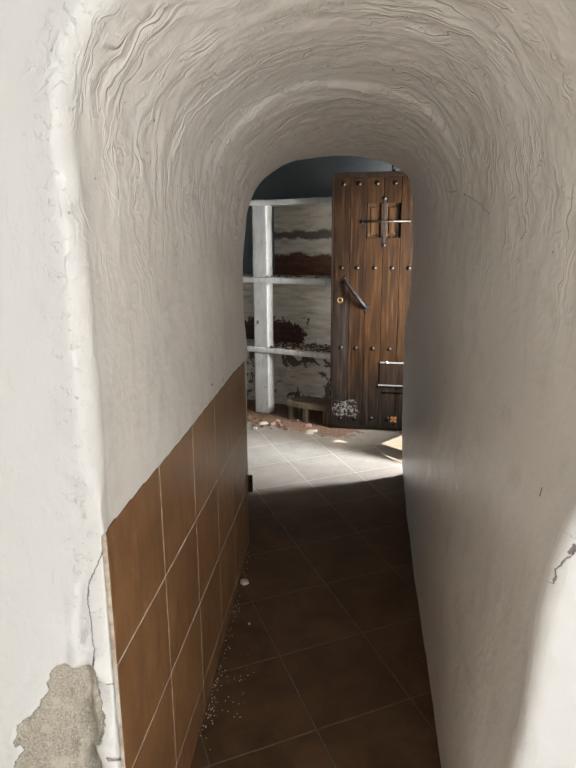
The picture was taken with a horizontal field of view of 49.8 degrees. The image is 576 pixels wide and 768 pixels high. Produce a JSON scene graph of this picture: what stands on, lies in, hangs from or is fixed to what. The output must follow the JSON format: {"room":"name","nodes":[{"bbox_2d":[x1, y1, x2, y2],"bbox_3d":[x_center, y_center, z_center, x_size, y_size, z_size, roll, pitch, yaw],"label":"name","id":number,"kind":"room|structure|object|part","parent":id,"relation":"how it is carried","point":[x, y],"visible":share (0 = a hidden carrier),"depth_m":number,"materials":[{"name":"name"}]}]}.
{"room":"arched passageway","nodes":[
{"label":"arched passageway","id":0,"kind":"room"},
{"bbox_2d":[0,185,247,767],"bbox_3d":[-0.995,0.032,1.924,1.626,2.053,2.014,0,14,0],"label":"wall","id":1,"kind":"structure","parent":0,"point":[122,321],"depth_m":1.10,"materials":[{"name":"paint"}]},
{"bbox_2d":[101,361,249,767],"bbox_3d":[-0.263,0.527,2.114,0.012,0.992,1.860,0,14,4],"label":"tile wainscot","id":2,"kind":"structure","parent":1,"relation":"attached to","point":[174,555],"depth_m":1.63,"materials":[{"name":"tile"}]},
{"bbox_2d":[248,475,252,491],"bbox_3d":[-0.189,0.495,3.060,0.028,0.090,0.024,0,14,0],"label":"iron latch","id":3,"kind":"object","parent":1,"relation":"attached to","point":[250,477],"visible":0.77,"depth_m":3.06,"materials":[{"name":"black metal"}]},
{"bbox_2d":[0,0,575,230],"bbox_3d":[0.093,-1.111,2.191,3.837,1.104,2.832,0,14,0],"label":"ceiling","id":4,"kind":"structure","parent":0,"point":[181,109],"depth_m":1.30,"materials":[{"name":"paint"}]},
{"bbox_2d":[190,399,440,767],"bbox_3d":[0.108,1.084,1.906,3.800,0.001,9.200,0,14,0],"label":"floor","id":5,"kind":"structure","parent":0,"point":[330,642],"depth_m":2.49,"materials":[{"name":"tile"}]},
{"bbox_2d":[200,552,255,749],"bbox_3d":[-0.169,0.955,2.445,0.136,0.002,1.212,0,14,4],"label":"plaster dust","id":6,"kind":"object","parent":5,"relation":"on","point":[248,552],"visible":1,"depth_m":2.12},
{"bbox_2d":[240,579,248,584],"bbox_3d":[-0.194,0.875,2.749,0.036,0.016,0.036,-6,15,-22],"label":"chip","id":7,"kind":"object","parent":5,"relation":"on","point":[242,581],"visible":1,"depth_m":2.74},
{"bbox_2d":[243,197,331,413],"bbox_3d":[0.034,-0.623,5.209,1.166,1.780,0.354,7,15,27],"label":"shelf unit","id":8,"kind":"object","parent":5,"relation":"on","point":[261,278],"visible":0.66,"depth_m":5.12,"materials":[{"name":"white wood"}]},
{"bbox_3d":[-0.206,-0.606,5.214,0.142,1.748,0.108,7,15,27],"label":"upright post","id":9,"kind":"part","parent":8,"relation":"part of","materials":[{"name":"white wood"}]},
{"bbox_2d":[270,275,330,352],"bbox_3d":[0.167,-0.598,5.146,0.841,0.596,0.329,7,15,27],"label":"rubble","id":10,"kind":"object","parent":8,"relation":"on","point":[284,344],"visible":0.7,"depth_m":5.20,"materials":[{"name":"stone"}]},
{"bbox_2d":[287,396,329,423],"bbox_3d":[0.203,0.214,5.189,0.390,0.155,0.257,6,15,26],"label":"stool","id":11,"kind":"object","parent":5,"relation":"on","point":[304,404],"visible":0.8,"depth_m":5.11,"materials":[{"name":"brown wood"}]},
{"bbox_3d":[0.029,0.234,5.195,0.042,0.118,0.040,6,15,26],"label":"leg","id":12,"kind":"part","parent":11,"relation":"part of","materials":[{"name":"brown wood"}]},
{"bbox_3d":[0.148,0.252,5.115,0.042,0.118,0.040,6,15,26],"label":"leg","id":13,"kind":"part","parent":11,"relation":"part of","materials":[{"name":"brown wood"}]},
{"bbox_3d":[0.203,0.159,5.176,0.390,0.040,0.257,6,15,26],"label":"seat","id":14,"kind":"part","parent":11,"relation":"part of","materials":[{"name":"brown wood"}]},
{"bbox_3d":[0.310,0.267,5.048,0.042,0.118,0.040,6,15,26],"label":"leg","id":15,"kind":"part","parent":11,"relation":"part of","materials":[{"name":"brown wood"}]},
{"bbox_2d":[330,171,412,429],"bbox_3d":[0.633,-0.581,4.660,0.625,1.928,0.116,2,14,11],"label":"wooden door","id":16,"kind":"structure","parent":5,"relation":"on","point":[372,241],"depth_m":4.64,"materials":[{"name":"brown wood"}]},
{"bbox_3d":[0.503,-0.670,4.639,0.190,0.223,0.065,2,14,11],"label":"pull handle","id":17,"kind":"part","parent":16,"relation":"part of","materials":[{"name":"black metal"}]},
{"bbox_3d":[0.508,-0.677,4.663,0.228,0.266,0.008,2,14,11],"label":"handle plate","id":18,"kind":"part","parent":16,"relation":"part of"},
{"bbox_3d":[0.625,-1.473,4.470,0.593,0.106,0.066,2,14,11],"label":"rail","id":19,"kind":"part","parent":16,"relation":"part of","materials":[{"name":"brown wood"}]},
{"bbox_2d":[366,203,399,237],"bbox_3d":[0.694,-1.196,4.538,0.238,0.257,0.024,2,14,11],"label":"shutter","id":20,"kind":"object","parent":16,"relation":"hanging from","point":[374,211],"depth_m":4.53,"materials":[{"name":"brown wood"}]},
{"bbox_2d":[243,156,400,404],"bbox_3d":[0.257,-0.967,5.299,3.800,2.400,0.151,7,15,27],"label":"wall","id":21,"kind":"structure","parent":0,"point":[301,235],"depth_m":5.31,"materials":[{"name":"white paint"}]},
{"bbox_2d":[402,194,575,767],"bbox_3d":[1.200,0.056,2.478,1.671,1.718,2.826,0,14,0],"label":"wall","id":22,"kind":"structure","parent":0,"point":[489,408],"depth_m":1.52,"materials":[{"name":"paint"}]}
]}

